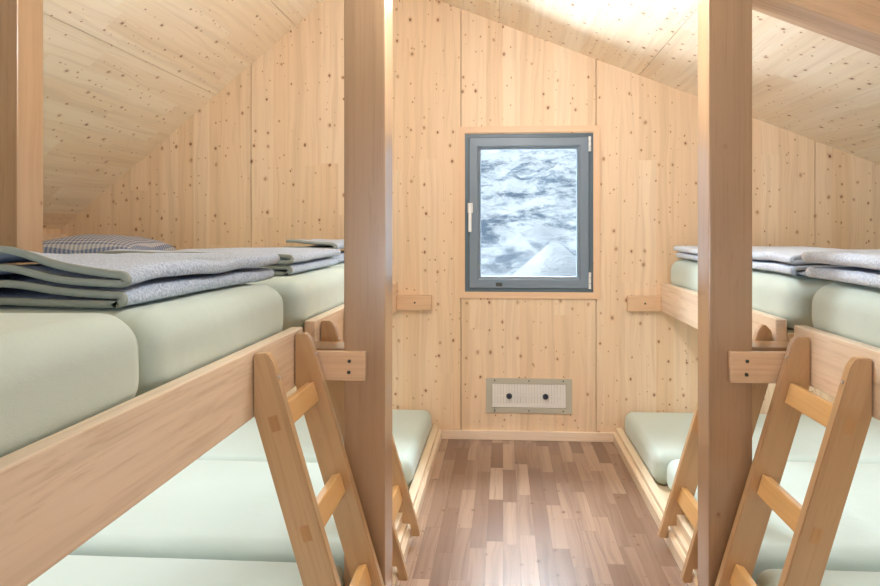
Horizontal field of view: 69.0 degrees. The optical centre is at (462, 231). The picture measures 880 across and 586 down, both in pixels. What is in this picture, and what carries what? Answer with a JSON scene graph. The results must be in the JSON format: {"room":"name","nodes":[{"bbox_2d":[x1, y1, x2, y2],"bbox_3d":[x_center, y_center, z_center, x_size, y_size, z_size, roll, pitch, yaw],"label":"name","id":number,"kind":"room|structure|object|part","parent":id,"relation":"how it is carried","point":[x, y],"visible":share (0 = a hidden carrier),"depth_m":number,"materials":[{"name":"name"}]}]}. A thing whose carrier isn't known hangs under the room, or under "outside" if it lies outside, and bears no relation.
{"room":"bunk room","nodes":[
{"label":"bunk room","id":0,"kind":"room"},
{"bbox_2d":[43,229,60,233],"bbox_3d":[-2.871,0.640,1.362,0.120,1.320,6.000,0,0,4],"label":"wall","id":1,"kind":"structure","parent":0,"point":[45,231],"depth_m":4.11,"materials":[{"name":"brown wood"}]},
{"bbox_2d":[43,234,66,240],"bbox_3d":[-2.789,0.050,1.339,0.045,0.070,5.705,0,0,4],"label":"trim","id":2,"kind":"structure","parent":1,"relation":"attached to","point":[45,236],"depth_m":4.05,"materials":[{"name":"brown wood"}]},
{"bbox_2d":[0,282,431,585],"bbox_3d":[-1.533,0.407,2.184,2.445,0.181,3.869,0,0,4],"label":"frame","id":3,"kind":"object","parent":1,"relation":"attached to","point":[59,490],"visible":0.61,"depth_m":1.14,"materials":[{"name":"brown wood"}]},
{"bbox_2d":[0,0,42,264],"bbox_3d":[-1.603,-0.263,2.274,0.140,1.299,0.128,0,0,4],"label":"timber post","id":4,"kind":"object","parent":3,"relation":"on","point":[21,21],"visible":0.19,"depth_m":2.23,"materials":[{"name":"brown wood"}]},
{"bbox_2d":[0,313,138,457],"bbox_3d":[-1.663,0.262,0.904,2.011,0.214,0.934,0,0,4],"label":"mattress","id":5,"kind":"object","parent":3,"relation":"on","point":[59,371],"visible":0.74,"depth_m":1.06,"materials":[{"name":"fabric"}]},
{"bbox_2d":[0,284,282,397],"bbox_3d":[-1.608,0.267,1.790,2.010,0.204,0.828,0,0,4],"label":"mattress","id":6,"kind":"object","parent":3,"relation":"on","point":[177,336],"visible":0.48,"depth_m":1.50,"materials":[{"name":"white fabric"}]},
{"bbox_2d":[0,245,279,307],"bbox_3d":[-1.101,0.097,1.816,0.903,0.135,0.862,0,0,4],"label":"folded blanket","id":7,"kind":"object","parent":6,"relation":"on","point":[88,280],"visible":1,"depth_m":1.47,"materials":[{"name":"grey fabric"}]},
{"bbox_3d":[-0.616,0.407,1.166,0.040,0.181,1.950,0,0,4],"label":"rail","id":8,"kind":"part","parent":3,"relation":"part of","materials":[{"name":"brown wood"}]},
{"bbox_2d":[244,267,343,331],"bbox_3d":[-1.546,0.267,2.784,2.012,0.204,0.890,0,0,4],"label":"mattress","id":9,"kind":"object","parent":3,"relation":"on","point":[305,295],"visible":0.23,"depth_m":2.40,"materials":[{"name":"fabric"}]},
{"bbox_2d":[97,247,340,274],"bbox_3d":[-1.021,0.117,2.802,0.809,0.094,0.746,0,0,4],"label":"folded blanket","id":10,"kind":"object","parent":9,"relation":"on","point":[292,260],"visible":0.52,"depth_m":2.60,"materials":[{"name":"grey fabric"}]},
{"bbox_2d":[327,262,343,266],"bbox_3d":[-1.491,0.267,3.663,2.011,0.204,0.870,0,0,4],"label":"mattress","id":11,"kind":"object","parent":3,"relation":"on","point":[341,264],"visible":0.02,"depth_m":3.24,"materials":[{"name":"green fabric"}]},
{"bbox_2d":[43,234,175,253],"bbox_3d":[-2.092,0.087,3.718,0.620,0.149,0.540,0,0,0],"label":"pillow","id":12,"kind":"object","parent":11,"relation":"on","point":[85,243],"visible":0.52,"depth_m":3.50,"materials":[{"name":"fabric"}]},
{"bbox_2d":[286,239,343,262],"bbox_3d":[-0.768,0.100,3.604,0.305,0.125,0.719,0,0,4],"label":"folded blanket","id":13,"kind":"object","parent":11,"relation":"on","point":[316,243],"visible":0.42,"depth_m":3.30,"materials":[{"name":"grey fabric"}]},
{"bbox_3d":[-0.490,0.407,3.166,0.040,0.181,1.778,0,0,4],"label":"rail","id":14,"kind":"part","parent":3,"relation":"part of","materials":[{"name":"brown wood"}]},
{"bbox_2d":[43,0,323,228],"bbox_3d":[-1.953,-0.838,1.304,2.230,1.891,6.000,0,0,4],"label":"ceiling","id":15,"kind":"structure","parent":0,"point":[120,76],"depth_m":3.48,"materials":[{"name":"brown wood"}]},
{"bbox_2d":[254,332,384,585],"bbox_3d":[-0.388,0.795,1.881,0.319,0.940,0.373,0,0,4],"label":"ladder","id":16,"kind":"object","parent":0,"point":[306,515],"visible":1,"depth_m":1.73,"materials":[{"name":"brown wood"}]},
{"bbox_2d":[61,0,879,434],"bbox_3d":[0.410,-0.180,4.082,6.090,2.961,0.160,0,0,4],"label":"wall","id":17,"kind":"structure","parent":0,"point":[260,164],"depth_m":4.02,"materials":[{"name":"brown wood"}]},
{"bbox_2d":[440,429,614,441],"bbox_3d":[0.398,1.271,3.994,1.095,0.058,0.018,0,0,4],"label":"baseboard","id":18,"kind":"structure","parent":17,"relation":"attached to","point":[446,433],"depth_m":3.98,"materials":[{"name":"brown wood"}]},
{"bbox_2d":[458,125,599,298],"bbox_3d":[0.413,-0.123,4.012,0.881,1.076,0.120,0,0,4],"label":"window","id":19,"kind":"structure","parent":17,"relation":"in","point":[471,284],"depth_m":4.00,"materials":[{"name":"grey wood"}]},
{"bbox_3d":[0.044,-0.091,3.998,0.032,0.182,0.046,0,0,4],"label":"handle","id":20,"kind":"part","parent":19,"relation":"part of","materials":[{"name":"white metal"}]},
{"bbox_2d":[486,378,571,413],"bbox_3d":[0.410,1.024,3.987,0.536,0.215,0.029,0,0,4],"label":"air vent","id":21,"kind":"object","parent":17,"relation":"in","point":[503,395],"visible":1,"depth_m":3.99,"materials":[{"name":"beige metal"}]},
{"bbox_2d":[492,384,565,407],"bbox_3d":[0.411,1.023,3.996,0.458,0.144,0.006,0,0,4],"label":"grille","id":22,"kind":"object","parent":21,"relation":"attached to","point":[503,395],"depth_m":3.99,"materials":[{"name":"beige metal"}]},
{"bbox_3d":[0.411,1.024,4.000,0.474,0.153,0.002,0,0,4],"label":"plate","id":23,"kind":"part","parent":21,"relation":"part of","materials":[{"name":"beige metal"}]},
{"bbox_2d":[614,432,697,585],"bbox_3d":[0.883,1.268,3.081,0.016,0.064,1.739,0,0,4],"label":"baseboard","id":24,"kind":"structure","parent":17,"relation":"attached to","point":[671,541],"depth_m":2.94,"materials":[{"name":"brown wood"}]},
{"bbox_2d":[398,439,688,585],"bbox_3d":[0.227,1.360,1.148,6.290,0.120,5.920,0,0,4],"label":"floor","id":25,"kind":"structure","parent":0,"point":[493,512],"depth_m":2.88,"materials":[{"name":"laminate"}]},
{"bbox_2d":[344,0,391,585],"bbox_3d":[-0.318,-0.074,2.165,0.137,2.748,0.142,0,0,4],"label":"timber post","id":26,"kind":"object","parent":25,"relation":"on","point":[367,23],"visible":1,"depth_m":2.10,"materials":[{"name":"brown wood"}]},
{"bbox_2d":[392,424,438,572],"bbox_3d":[-1.510,1.256,2.207,2.488,0.088,3.817,0,0,4],"label":"bunk","id":27,"kind":"object","parent":25,"relation":"on","point":[414,487],"visible":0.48,"depth_m":3.25,"materials":[{"name":"brown wood"}]},
{"bbox_2d":[27,555,343,585],"bbox_3d":[-1.425,1.177,1.735,2.012,0.154,1.000,0,0,4],"label":"mattress","id":28,"kind":"object","parent":27,"relation":"on","point":[72,570],"visible":0.67,"depth_m":2.07,"materials":[{"name":"fabric"}]},
{"bbox_2d":[69,460,343,574],"bbox_3d":[-1.325,1.177,2.723,2.012,0.154,0.849,0,0,4],"label":"mattress","id":29,"kind":"object","parent":27,"relation":"on","point":[211,509],"visible":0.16,"depth_m":2.43,"materials":[{"name":"fabric"}]},
{"bbox_2d":[197,408,431,485],"bbox_3d":[-1.223,1.177,3.612,2.011,0.154,0.937,0,0,4],"label":"mattress","id":30,"kind":"object","parent":27,"relation":"on","point":[411,429],"visible":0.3,"depth_m":3.38,"materials":[{"name":"fabric"}]},
{"bbox_2d":[321,320,420,580],"bbox_3d":[-0.349,0.795,2.512,0.319,0.940,0.373,0,0,4],"label":"ladder","id":31,"kind":"object","parent":27,"relation":"attached to","point":[403,511],"visible":0.34,"depth_m":2.35,"materials":[{"name":"brown wood"}]},
{"bbox_2d":[392,429,441,585],"bbox_3d":[-0.198,1.268,3.125,0.016,0.064,1.787,0,0,4],"label":"baseboard","id":32,"kind":"structure","parent":25,"relation":"on","point":[406,543],"depth_m":3.02,"materials":[{"name":"brown wood"}]},
{"bbox_2d":[616,428,697,575],"bbox_3d":[2.076,1.256,1.983,2.502,0.088,3.817,0,0,4],"label":"bunk","id":33,"kind":"object","parent":25,"relation":"on","point":[659,492],"visible":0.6,"depth_m":3.12,"materials":[{"name":"brown wood"}]},
{"bbox_2d":[658,324,772,582],"bbox_3d":[0.962,0.798,2.480,0.319,0.933,0.373,0,0,4],"label":"ladder","id":34,"kind":"object","parent":33,"relation":"attached to","point":[681,509],"visible":0.43,"depth_m":2.60,"materials":[{"name":"brown wood"}]},
{"bbox_2d":[625,412,879,484],"bbox_3d":[1.966,1.172,3.477,2.011,0.164,0.809,0,0,4],"label":"mattress","id":35,"kind":"object","parent":33,"relation":"on","point":[659,438],"visible":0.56,"depth_m":3.41,"materials":[{"name":"white fabric"}]},
{"bbox_2d":[667,459,879,582],"bbox_3d":[1.958,1.172,2.608,2.012,0.164,0.925,0,0,4],"label":"mattress","id":36,"kind":"object","parent":33,"relation":"on","point":[856,544],"visible":0.25,"depth_m":2.38,"materials":[{"name":"white fabric"}]},
{"bbox_2d":[715,336,871,585],"bbox_3d":[0.924,0.798,1.869,0.319,0.933,0.373,0,0,4],"label":"ladder","id":37,"kind":"object","parent":33,"relation":"on","point":[814,524],"visible":1,"depth_m":1.78,"materials":[{"name":"brown wood"}]},
{"bbox_2d":[756,569,879,585],"bbox_3d":[1.929,1.172,1.595,2.011,0.164,0.940,0,0,4],"label":"mattress","id":38,"kind":"object","parent":33,"relation":"on","point":[769,577],"visible":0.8,"depth_m":2.03,"materials":[{"name":"fabric"}]},
{"bbox_2d":[698,0,751,585],"bbox_3d":[0.877,0.257,2.148,0.140,2.087,0.122,0,0,4],"label":"timber post","id":39,"kind":"object","parent":25,"relation":"on","point":[724,26],"visible":1,"depth_m":2.09,"materials":[{"name":"brown wood"}]},
{"bbox_2d":[438,0,879,164],"bbox_3d":[1.336,-0.889,1.099,4.360,1.841,6.000,0,0,4],"label":"ceiling","id":40,"kind":"structure","parent":0,"point":[806,83],"depth_m":3.31,"materials":[{"name":"brown wood"}]},
{"bbox_2d":[752,0,879,55],"bbox_3d":[1.506,-0.665,2.118,3.635,1.568,0.140,0,0,4],"label":"ceiling beam","id":41,"kind":"structure","parent":40,"relation":"attached to","point":[856,23],"depth_m":2.09,"materials":[{"name":"brown wood"}]},
{"bbox_3d":[3.327,0.629,0.974,0.120,1.341,6.000,0,0,4],"label":"wall","id":42,"kind":"structure","parent":0,"visible":0},
{"bbox_2d":[627,282,879,420],"bbox_3d":[2.092,0.399,1.958,2.467,0.177,3.869,0,0,4],"label":"frame","id":43,"kind":"object","parent":42,"relation":"attached to","point":[830,353],"visible":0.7,"depth_m":2.06,"materials":[{"name":"brown wood"}]},
{"bbox_2d":[671,259,697,291],"bbox_3d":[2.237,0.259,3.465,2.012,0.199,0.800,0,0,4],"label":"mattress","id":44,"kind":"object","parent":43,"relation":"on","point":[684,272],"visible":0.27,"depth_m":3.59,"materials":[{"name":"fabric"}]},
{"bbox_2d":[673,246,835,260],"bbox_3d":[1.645,0.119,3.498,0.802,0.078,0.680,0,0,4],"label":"folded blanket","id":45,"kind":"object","parent":44,"relation":"on","point":[686,252],"visible":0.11,"depth_m":3.55,"materials":[{"name":"grey fabric"}]},
{"bbox_3d":[1.184,0.399,3.112,0.040,0.177,1.676,0,0,4],"label":"rail","id":46,"kind":"part","parent":43,"relation":"part of","materials":[{"name":"brown wood"}]},
{"bbox_2d":[752,269,837,328],"bbox_3d":[2.184,0.259,2.639,2.011,0.199,0.856,0,0,4],"label":"mattress","id":47,"kind":"object","parent":43,"relation":"on","point":[789,297],"visible":0.34,"depth_m":2.33,"materials":[{"name":"green fabric"}]},
{"bbox_2d":[752,248,879,275],"bbox_3d":[1.621,0.115,2.650,0.857,0.084,0.776,0,0,4],"label":"folded blanket","id":48,"kind":"object","parent":47,"relation":"on","point":[786,261],"visible":0.46,"depth_m":2.46,"materials":[{"name":"grey fabric"}]},
{"bbox_3d":[1.059,0.399,1.111,0.040,0.177,2.050,0,0,4],"label":"rail","id":49,"kind":"part","parent":43,"relation":"part of","materials":[{"name":"brown wood"}]},
{"bbox_2d":[812,282,879,347],"bbox_3d":[2.122,0.259,1.638,2.011,0.200,0.909,0,0,4],"label":"mattress","id":50,"kind":"object","parent":43,"relation":"on","point":[847,310],"visible":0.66,"depth_m":1.89,"materials":[{"name":"white fabric"}]},
{"bbox_2d":[801,251,879,287],"bbox_3d":[1.525,0.107,1.719,0.814,0.101,0.878,0,0,4],"label":"folded blanket","id":51,"kind":"object","parent":50,"relation":"on","point":[859,267],"visible":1,"depth_m":1.94,"materials":[{"name":"grey fabric"}]},
{"label":"outside","id":52,"kind":"structure","parent":0,"visible":0},
{"bbox_2d":[481,150,575,275],"bbox_3d":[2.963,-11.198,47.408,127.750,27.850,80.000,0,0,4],"label":"window pane","id":53,"kind":"object","parent":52,"point":[528,197],"visible":0.02,"depth_m":22.77,"materials":[{"name":"clear glass"}]}
]}

